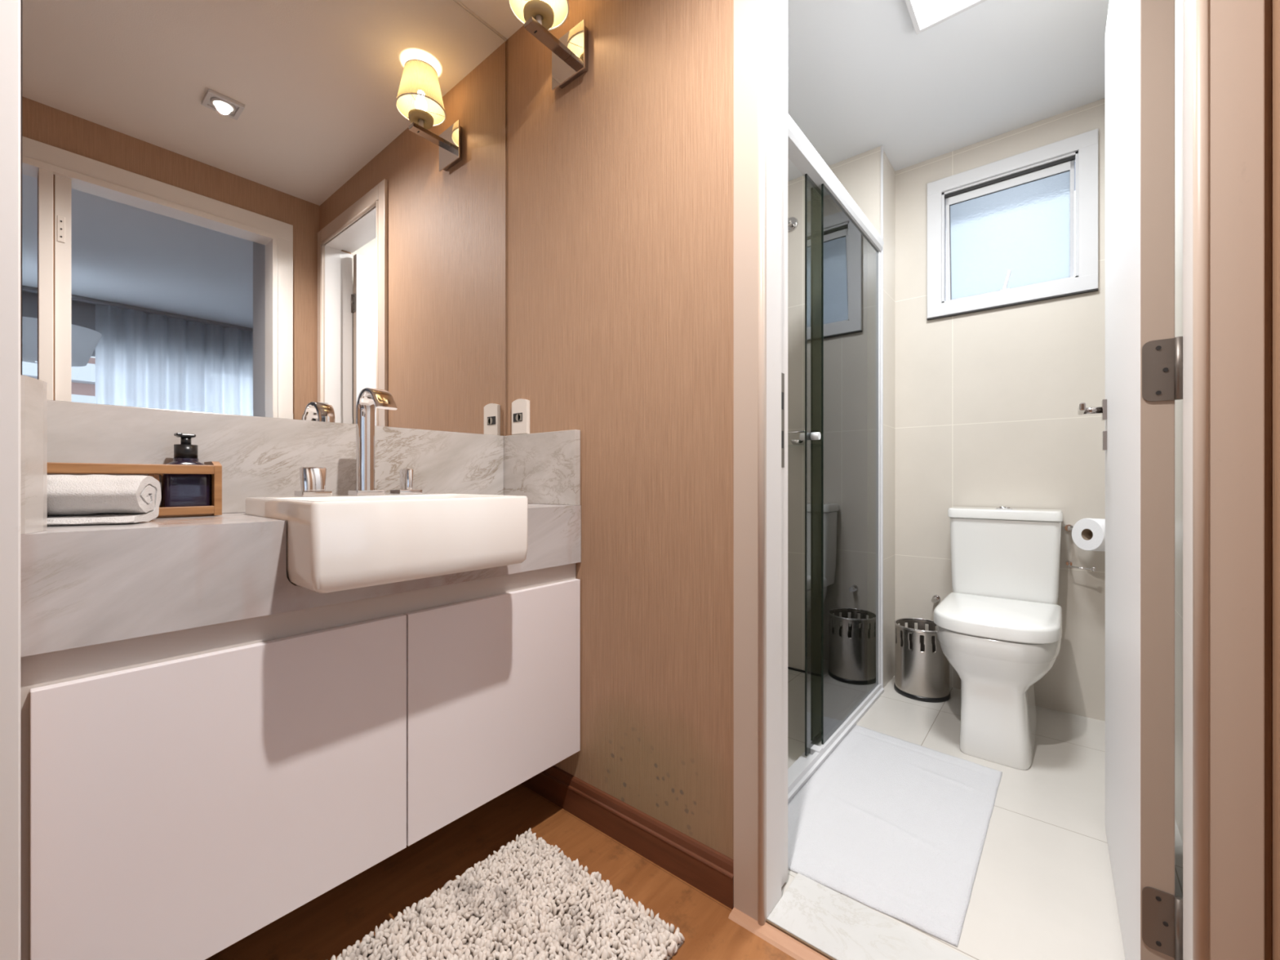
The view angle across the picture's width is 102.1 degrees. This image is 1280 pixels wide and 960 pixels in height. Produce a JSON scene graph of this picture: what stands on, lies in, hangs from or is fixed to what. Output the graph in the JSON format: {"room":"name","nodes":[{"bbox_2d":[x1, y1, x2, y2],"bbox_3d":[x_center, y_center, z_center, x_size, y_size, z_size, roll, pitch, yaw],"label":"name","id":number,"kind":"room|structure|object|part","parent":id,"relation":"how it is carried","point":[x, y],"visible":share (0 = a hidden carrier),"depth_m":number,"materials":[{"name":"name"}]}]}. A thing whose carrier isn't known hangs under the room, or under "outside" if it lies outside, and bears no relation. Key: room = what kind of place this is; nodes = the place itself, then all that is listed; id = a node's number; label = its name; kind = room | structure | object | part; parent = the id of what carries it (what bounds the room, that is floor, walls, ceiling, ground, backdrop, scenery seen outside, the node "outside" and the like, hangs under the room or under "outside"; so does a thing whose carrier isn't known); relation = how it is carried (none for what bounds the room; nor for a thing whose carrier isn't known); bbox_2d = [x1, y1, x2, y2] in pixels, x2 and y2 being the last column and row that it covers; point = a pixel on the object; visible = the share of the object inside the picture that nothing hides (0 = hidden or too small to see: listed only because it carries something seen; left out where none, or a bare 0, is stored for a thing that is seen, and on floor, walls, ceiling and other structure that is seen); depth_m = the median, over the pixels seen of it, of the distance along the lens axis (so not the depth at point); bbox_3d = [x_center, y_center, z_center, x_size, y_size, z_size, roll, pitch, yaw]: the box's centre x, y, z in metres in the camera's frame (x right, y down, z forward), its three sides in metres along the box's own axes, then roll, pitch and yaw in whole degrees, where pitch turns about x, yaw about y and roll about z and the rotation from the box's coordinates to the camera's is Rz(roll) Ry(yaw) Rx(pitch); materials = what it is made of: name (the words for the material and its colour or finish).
{"room":"bathroom vanity area","nodes":[
{"label":"bathroom vanity area","id":0,"kind":"room"},
{"bbox_2d":[20,0,506,435],"bbox_3d":[-1.090,-0.279,1.005,0.120,2.470,1.900,0,0,39],"label":"wall","id":1,"kind":"structure","parent":0,"point":[20,0],"depth_m":1.70,"materials":[{"name":"paper"}]},
{"bbox_2d":[21,0,505,435],"bbox_3d":[-0.764,-0.790,1.301,0.006,1.292,1.016,0,0,39],"label":"wall mirror","id":2,"kind":"object","parent":1,"relation":"attached to","point":[282,209],"visible":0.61,"depth_m":1.18,"materials":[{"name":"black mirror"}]},
{"bbox_2d":[47,400,503,513],"bbox_3d":[-0.757,-0.035,1.299,0.020,0.214,0.977,0,0,39],"label":"backsplash","id":3,"kind":"structure","parent":1,"relation":"attached to","point":[258,456],"depth_m":1.18,"materials":[{"name":"stone"}]},
{"bbox_2d":[20,563,580,959],"bbox_3d":[-0.629,0.503,1.190,0.350,0.535,1.022,0,0,39],"label":"vanity cabinet","id":4,"kind":"object","parent":1,"relation":"attached to","point":[184,793],"visible":0.9,"depth_m":0.89,"materials":[{"name":"beige wood"}]},
{"bbox_3d":[-0.658,0.527,0.893,0.018,0.488,0.511,0,0,39],"label":"door","id":5,"kind":"part","parent":4,"relation":"part of","materials":[{"name":"white paint"}]},
{"bbox_2d":[20,374,581,657],"bbox_3d":[-0.630,0.046,1.191,0.354,0.376,1.024,0,0,39],"label":"countertop","id":6,"kind":"structure","parent":4,"relation":"on","point":[82,585],"depth_m":0.94,"materials":[{"name":"stone"}]},
{"bbox_2d":[47,474,161,525],"bbox_3d":[-0.904,0.031,0.852,0.148,0.080,0.098,0,0,-22],"label":"rolled towel","id":7,"kind":"object","parent":6,"relation":"on","point":[95,499],"visible":0.88,"depth_m":0.83,"materials":[{"name":"white fabric"}]},
{"bbox_2d":[47,461,222,518],"bbox_3d":[-0.948,0.017,0.977,0.086,0.109,0.234,0,0,39],"label":"wooden tray","id":8,"kind":"object","parent":6,"relation":"on","point":[213,468],"visible":0.45,"depth_m":0.98,"materials":[{"name":"brown wood"}]},
{"bbox_3d":[-0.979,-0.021,1.002,0.008,0.018,0.232,0,0,39],"label":"rail","id":9,"kind":"part","parent":8,"relation":"part of","materials":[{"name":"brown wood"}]},
{"bbox_3d":[-0.919,-0.021,0.953,0.008,0.018,0.232,0,0,39],"label":"rail","id":10,"kind":"part","parent":8,"relation":"part of","materials":[{"name":"brown wood"}]},
{"bbox_2d":[159,432,211,506],"bbox_3d":[-0.904,-0.015,1.030,0.057,0.155,0.074,0,0,39],"label":"soap bottle","id":11,"kind":"object","parent":8,"relation":"in","point":[176,490],"visible":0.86,"depth_m":1.01,"materials":[{"name":"black plastic"}]},
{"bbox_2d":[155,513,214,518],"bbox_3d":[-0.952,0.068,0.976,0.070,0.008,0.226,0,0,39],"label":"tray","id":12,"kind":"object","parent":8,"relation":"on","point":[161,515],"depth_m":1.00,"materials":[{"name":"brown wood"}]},
{"bbox_3d":[-0.919,0.059,0.953,0.008,0.016,0.232,0,0,39],"label":"rail","id":13,"kind":"part","parent":8,"relation":"part of","materials":[{"name":"brown wood"}]},
{"bbox_3d":[-0.878,0.017,1.063,0.086,0.108,0.012,0,0,39],"label":"panel","id":14,"kind":"part","parent":8,"relation":"part of","materials":[{"name":"brown wood"}]},
{"bbox_2d":[245,493,528,593],"bbox_3d":[-0.543,0.114,1.135,0.392,0.155,0.441,0,0,39],"label":"washbasin","id":15,"kind":"object","parent":6,"relation":"in","point":[344,542],"visible":0.92,"depth_m":0.96,"materials":[{"name":"white ceramic"}]},
{"bbox_3d":[-0.336,0.527,1.286,0.018,0.488,0.500,0,0,39],"label":"door","id":16,"kind":"part","parent":4,"relation":"part of","materials":[{"name":"white paint"}]},
{"bbox_2d":[453,0,506,41],"bbox_3d":[-0.762,-1.441,1.302,0.010,0.010,1.016,0,0,39],"label":"trim","id":17,"kind":"structure","parent":1,"relation":"attached to","point":[456,1],"depth_m":1.62,"materials":[{"name":"white paint"}]},
{"bbox_2d":[293,387,422,496],"bbox_3d":[-0.625,-0.089,1.202,0.136,0.248,0.268,0,0,39],"label":"faucet","id":18,"kind":"object","parent":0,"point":[313,479],"visible":1,"depth_m":1.22,"materials":[{"name":"silver metal"}]},
{"bbox_3d":[-0.725,0.030,1.147,0.052,0.012,0.058,0,0,39],"label":"handle","id":19,"kind":"part","parent":18,"relation":"part of","materials":[{"name":"silver metal"}]},
{"bbox_3d":[-0.651,0.030,1.233,0.052,0.012,0.064,0,0,39],"label":"plate","id":20,"kind":"part","parent":18,"relation":"part of","materials":[{"name":"silver metal"}]},
{"bbox_3d":[-0.617,-0.094,1.205,0.127,0.238,0.046,0,0,39],"label":"spout","id":21,"kind":"part","parent":18,"relation":"part of","materials":[{"name":"silver metal"}]},
{"bbox_3d":[-0.591,0.030,1.309,0.052,0.012,0.058,0,0,39],"label":"handle","id":22,"kind":"part","parent":18,"relation":"part of","materials":[{"name":"silver metal"}]},
{"bbox_2d":[457,0,524,39],"bbox_3d":[-0.373,-1.494,0.416,1.736,0.100,1.900,0,0,39],"label":"ceiling","id":23,"kind":"structure","parent":0,"point":[497,14],"depth_m":1.60,"materials":[{"name":"white paint"}]},
{"bbox_2d":[205,668,1182,959],"bbox_3d":[0.154,0.986,1.096,1.786,0.060,3.620,0,0,39],"label":"floor","id":24,"kind":"structure","parent":0,"point":[1043,887],"depth_m":1.27,"materials":[{"name":"tile"}]},
{"bbox_2d":[330,827,684,959],"bbox_3d":[-0.369,0.940,0.904,0.516,0.030,0.855,0,0,39],"label":"rug","id":25,"kind":"object","parent":24,"relation":"on","point":[527,900],"visible":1,"depth_m":1.10,"materials":[{"name":"beige fabric"}]},
{"bbox_2d":[787,113,884,803],"bbox_3d":[0.649,-0.072,1.844,0.080,2.056,1.333,0,0,39],"label":"shower door","id":26,"kind":"structure","parent":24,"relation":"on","point":[842,436],"depth_m":1.91,"materials":[{"name":"white metal"}]},
{"bbox_3d":[0.585,-0.150,1.779,0.064,0.026,0.026,0,0,39],"label":"knob","id":27,"kind":"part","parent":26,"relation":"part of","materials":[{"name":"white metal"}]},
{"bbox_3d":[0.780,-0.052,2.013,0.006,1.964,0.688,0,0,39],"label":"sliding panel","id":28,"kind":"part","parent":26,"relation":"part of","materials":[{"name":"clear glass"}]},
{"bbox_3d":[0.652,-1.066,1.835,0.064,0.068,1.322,0,0,39],"label":"rail","id":29,"kind":"part","parent":26,"relation":"part of","materials":[{"name":"white metal"}]},
{"bbox_3d":[0.855,-0.057,2.069,0.006,1.955,0.684,0,0,39],"label":"fixed panel","id":30,"kind":"part","parent":26,"relation":"part of","materials":[{"name":"clear glass"}]},
{"bbox_2d":[787,724,1002,946],"bbox_3d":[0.740,0.949,1.524,0.476,0.012,0.886,0,0,39],"label":"bath mat","id":31,"kind":"object","parent":24,"relation":"on","point":[895,827],"visible":0.99,"depth_m":1.42,"materials":[{"name":"grey fabric"}]},
{"bbox_2d":[893,617,951,702],"bbox_3d":[1.269,0.802,2.331,0.224,0.306,0.224,0,0,18],"label":"waste bin","id":32,"kind":"object","parent":24,"relation":"on","point":[922,668],"visible":0.86,"depth_m":2.25,"materials":[{"name":"silver metal"}]},
{"bbox_2d":[933,506,1062,769],"bbox_3d":[1.379,0.534,1.994,0.387,0.843,0.657,0,0,39],"label":"toilet","id":33,"kind":"object","parent":24,"relation":"on","point":[999,627],"visible":1,"depth_m":1.85,"materials":[{"name":"white ceramic"}]},
{"bbox_3d":[1.329,0.534,1.930,0.354,0.005,0.469,0,0,39],"label":"seat","id":34,"kind":"part","parent":33,"relation":"part of","materials":[{"name":"white plastic"}]},
{"bbox_3d":[1.325,0.507,1.925,0.380,0.049,0.482,0,0,39],"label":"lid","id":35,"kind":"part","parent":33,"relation":"part of","materials":[{"name":"white plastic"}]},
{"bbox_3d":[1.377,0.746,1.988,0.378,0.418,0.639,0,0,39],"label":"bowl","id":36,"kind":"part","parent":33,"relation":"part of","materials":[{"name":"white ceramic"}]},
{"bbox_3d":[1.534,0.351,2.181,0.377,0.373,0.167,0,0,39],"label":"tank","id":37,"kind":"part","parent":33,"relation":"part of","materials":[{"name":"white ceramic"}]},
{"bbox_3d":[1.531,0.142,2.179,0.387,0.040,0.178,0,0,39],"label":"tank lid","id":38,"kind":"part","parent":33,"relation":"part of","materials":[{"name":"white ceramic"}]},
{"bbox_2d":[787,146,894,688],"bbox_3d":[0.900,-0.279,2.761,0.826,2.470,0.400,0,0,39],"label":"wall","id":39,"kind":"structure","parent":0,"point":[860,175],"depth_m":2.51,"materials":[{"name":"tile"}]},
{"bbox_2d":[787,217,798,231],"bbox_3d":[0.748,-1.289,2.594,0.072,0.072,0.050,0,0,39],"label":"shower valve","id":40,"kind":"object","parent":39,"relation":"attached to","point":[793,222],"visible":0.66,"depth_m":2.59,"materials":[{"name":"silver metal"}]},
{"bbox_2d":[787,431,804,448],"bbox_3d":[0.739,-0.197,2.554,0.308,0.071,0.123,0,0,39],"label":"shower shelf","id":41,"kind":"object","parent":39,"relation":"attached to","point":[793,431],"visible":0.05,"depth_m":2.48,"materials":[{"name":"silver glass"}]},
{"bbox_3d":[0.739,-0.229,2.554,0.308,0.008,0.123,0,0,39],"label":"guard rail","id":42,"kind":"part","parent":41,"relation":"part of","materials":[{"name":"silver metal"}]},
{"bbox_3d":[0.740,-0.166,2.555,0.300,0.008,0.119,0,0,39],"label":"glass shelf","id":43,"kind":"part","parent":41,"relation":"part of","materials":[{"name":"glass"}]},
{"bbox_2d":[790,440,804,444],"bbox_3d":[0.774,-0.183,2.525,0.080,0.022,0.080,0,0,39],"label":"soap dish","id":44,"kind":"object","parent":41,"relation":"on","point":[793,442],"visible":0.88,"depth_m":2.50,"materials":[{"name":"silver metal"}]},
{"bbox_2d":[787,666,804,672],"bbox_3d":[0.742,0.951,2.628,0.750,0.010,0.006,0,0,39],"label":"trim","id":45,"kind":"structure","parent":39,"relation":"attached to","point":[788,668],"depth_m":2.59,"materials":[{"name":"black metal"}]},
{"bbox_2d":[880,145,883,688],"bbox_3d":[1.096,-0.279,2.342,0.008,2.469,0.010,0,0,39],"label":"trim","id":46,"kind":"structure","parent":39,"relation":"attached to","point":[882,146],"depth_m":2.34,"materials":[{"name":"white metal"}]},
{"bbox_2d":[506,0,1271,959],"bbox_3d":[0.227,-0.279,1.240,1.856,2.470,0.135,0,0,39],"label":"wall","id":47,"kind":"structure","parent":0,"point":[620,178],"depth_m":1.33,"materials":[{"name":"paper"}]},
{"bbox_2d":[511,398,529,435],"bbox_3d":[-0.380,-0.201,1.642,0.080,0.112,0.013,0,0,39],"label":"power outlet","id":48,"kind":"object","parent":47,"relation":"attached to","point":[520,407],"visible":0.98,"depth_m":1.63,"materials":[{"name":"beige plastic"}]},
{"bbox_2d":[513,412,522,422],"bbox_3d":[-0.388,-0.199,1.643,0.045,0.026,0.002,0,0,39],"label":"socket","id":49,"kind":"object","parent":48,"relation":"attached to","point":[517,416],"depth_m":1.64,"materials":[{"name":"black plastic"}]},
{"bbox_2d":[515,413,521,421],"bbox_3d":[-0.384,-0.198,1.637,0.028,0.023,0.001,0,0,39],"label":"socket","id":50,"kind":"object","parent":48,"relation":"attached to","point":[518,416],"depth_m":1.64,"materials":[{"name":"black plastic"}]},
{"bbox_2d":[507,0,587,90],"bbox_3d":[-0.258,-1.282,1.415,0.162,0.274,0.208,0,0,39],"label":"wall sconce","id":51,"kind":"object","parent":47,"relation":"attached to","point":[539,17],"visible":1,"depth_m":1.45,"materials":[{"name":"silver metal"}]},
{"bbox_3d":[-0.273,-1.235,1.397,0.016,0.034,0.016,0,0,39],"label":"stem","id":52,"kind":"part","parent":51,"relation":"part of","materials":[{"name":"beige plastic"}]},
{"bbox_3d":[-0.273,-1.351,1.397,0.160,0.133,0.160,0,0,39],"label":"lamp shade","id":53,"kind":"part","parent":51,"relation":"part of","materials":[{"name":"fabric"}]},
{"bbox_3d":[-0.252,-1.211,1.423,0.032,0.014,0.140,0,0,39],"label":"arm","id":54,"kind":"part","parent":51,"relation":"part of","materials":[{"name":"silver metal"}]},
{"bbox_3d":[-0.206,-1.212,1.479,0.134,0.134,0.004,0,0,39],"label":"plate","id":55,"kind":"part","parent":51,"relation":"part of","materials":[{"name":"silver metal"}]},
{"bbox_2d":[521,765,733,909],"bbox_3d":[-0.117,0.905,1.424,0.848,0.101,0.016,0,0,39],"label":"baseboard","id":56,"kind":"structure","parent":47,"relation":"attached to","point":[700,865],"depth_m":1.32,"materials":[{"name":"brown wood"}]},
{"bbox_2d":[728,906,829,959],"bbox_3d":[0.503,0.952,0.897,0.774,0.008,0.036,0,0,39],"label":"trim","id":57,"kind":"structure","parent":47,"relation":"attached to","point":[774,936],"depth_m":1.07,"materials":[{"name":"beige wood"}]},
{"bbox_2d":[765,919,835,959],"bbox_3d":[0.522,0.951,0.908,0.758,0.010,0.004,0,0,39],"label":"trim","id":58,"kind":"structure","parent":47,"relation":"attached to","point":[768,922],"depth_m":1.06,"materials":[{"name":"brown wood"}]},
{"bbox_2d":[766,872,972,959],"bbox_3d":[0.571,0.951,0.980,0.633,0.011,0.170,0,0,39],"label":"trim","id":59,"kind":"structure","parent":47,"relation":"attached to","point":[835,924],"depth_m":1.09,"materials":[{"name":"stone"}]},
{"bbox_2d":[766,0,1192,959],"bbox_3d":[0.561,-0.141,0.968,0.664,2.176,0.139,0,0,39],"label":"trim","id":60,"kind":"structure","parent":47,"relation":"attached to","point":[776,10],"depth_m":1.13,"materials":[{"name":"white paint"}]},
{"bbox_3d":[0.330,-0.139,1.202,0.001,0.220,0.024,0,0,39],"label":"strike plate","id":61,"kind":"part","parent":60,"relation":"part of","materials":[{"name":"silver metal"}]},
{"bbox_2d":[733,0,1264,959],"bbox_3d":[0.507,-0.169,0.910,0.768,2.250,0.019,0,0,39],"label":"trim","id":62,"kind":"structure","parent":47,"relation":"attached to","point":[1228,35],"depth_m":0.69,"materials":[{"name":"beige paint"}]},
{"bbox_2d":[1077,0,1182,959],"bbox_3d":[1.034,-0.132,1.127,0.100,2.152,0.730,0,0,38],"label":"door","id":63,"kind":"structure","parent":47,"relation":"in","point":[1144,356],"depth_m":0.86,"materials":[{"name":"white wood"}]},
{"bbox_3d":[1.175,-0.186,1.350,0.049,0.019,0.125,0,0,39],"label":"lever","id":64,"kind":"part","parent":63,"relation":"part of","materials":[{"name":"silver metal"}]},
{"bbox_3d":[1.232,-0.185,1.373,0.009,0.053,0.036,0,0,39],"label":"handle","id":65,"kind":"part","parent":63,"relation":"part of","materials":[{"name":"silver metal"}]},
{"bbox_2d":[787,0,1109,181],"bbox_3d":[0.759,-1.554,1.893,1.710,0.080,1.820,0,0,39],"label":"ceiling","id":66,"kind":"structure","parent":0,"point":[861,78],"depth_m":1.91,"materials":[{"name":"white paint"}]},
{"bbox_2d":[905,0,986,34],"bbox_3d":[0.948,-1.503,1.521,0.305,0.022,0.305,0,0,39],"label":"recessed light","id":67,"kind":"object","parent":66,"relation":"in","point":[925,15],"visible":1,"depth_m":1.65,"materials":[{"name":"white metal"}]},
{"bbox_2d":[911,0,977,28],"bbox_3d":[0.948,-1.504,1.521,0.277,0.017,0.277,0,0,39],"label":"diffuser","id":68,"kind":"object","parent":67,"relation":"attached to","point":[925,14],"depth_m":1.65,"materials":[{"name":"white plastic"}]},
{"bbox_2d":[894,97,1105,720],"bbox_3d":[1.640,-0.279,2.315,0.884,2.470,0.150,0,0,39],"label":"wall","id":69,"kind":"structure","parent":0,"point":[987,402],"depth_m":2.27,"materials":[{"name":"tile"}]},
{"bbox_2d":[931,595,940,603],"bbox_3d":[1.371,0.554,2.401,0.032,0.032,0.058,0,0,39],"label":"valve","id":70,"kind":"object","parent":69,"relation":"attached to","point":[935,598],"visible":1,"depth_m":2.39,"materials":[{"name":"silver metal"}]},
{"bbox_3d":[1.356,0.554,2.384,0.024,0.024,0.013,0,0,39],"label":"valve knob","id":71,"kind":"part","parent":70,"relation":"part of","materials":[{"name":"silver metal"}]},
{"bbox_2d":[926,128,1097,320],"bbox_3d":[1.613,-1.074,2.279,0.604,0.640,0.098,0,0,39],"label":"window","id":72,"kind":"structure","parent":69,"relation":"in","point":[1004,228],"depth_m":2.25,"materials":[{"name":"white metal"}]},
{"bbox_3d":[1.623,-1.073,2.291,0.460,0.482,0.068,0,0,39],"label":"sash","id":73,"kind":"part","parent":72,"relation":"part of","materials":[{"name":"white metal"}]},
{"bbox_3d":[1.624,-1.064,2.292,0.432,0.430,0.045,0,0,39],"label":"pane","id":74,"kind":"part","parent":72,"relation":"part of","materials":[{"name":"clear glass"}]},
{"bbox_2d":[1074,162,1075,191],"bbox_3d":[1.823,-1.504,2.566,1.800,0.120,0.468,0,0,39],"label":"trim","id":75,"kind":"structure","parent":69,"relation":"attached to","point":[1074,162],"depth_m":2.46,"materials":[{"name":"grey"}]},
{"bbox_2d":[1064,524,1095,571],"bbox_3d":[1.726,0.266,2.057,0.065,0.169,0.148,0,0,10],"label":"paper holder","id":76,"kind":"object","parent":69,"relation":"attached to","point":[1068,527],"visible":0.85,"depth_m":2.06,"materials":[{"name":"silver metal"}]},
{"bbox_2d":[1071,518,1105,551],"bbox_3d":[1.754,0.210,1.982,0.101,0.128,0.124,0,0,-9],"label":"toilet paper roll","id":77,"kind":"object","parent":76,"relation":"on","point":[1087,534],"visible":0.77,"depth_m":1.97,"materials":[{"name":"white paper"}]},
{"bbox_2d":[1174,0,1279,959],"bbox_3d":[0.850,-0.279,0.621,0.114,2.470,3.770,0,0,39],"label":"wall","id":78,"kind":"structure","parent":0,"point":[1275,4],"depth_m":0.67,"materials":[{"name":"paint"}]},
{"bbox_3d":[-1.200,-0.244,0.430,0.440,2.400,0.872,0,0,39],"label":"wall","id":79,"kind":"structure","parent":0,"visible":0},
{"bbox_2d":[0,0,20,959],"bbox_3d":[-0.799,-0.243,0.554,0.022,2.399,0.174,0,0,39],"label":"trim","id":80,"kind":"structure","parent":79,"relation":"attached to","point":[10,10],"depth_m":0.61,"materials":[{"name":"white paint"}]}
]}

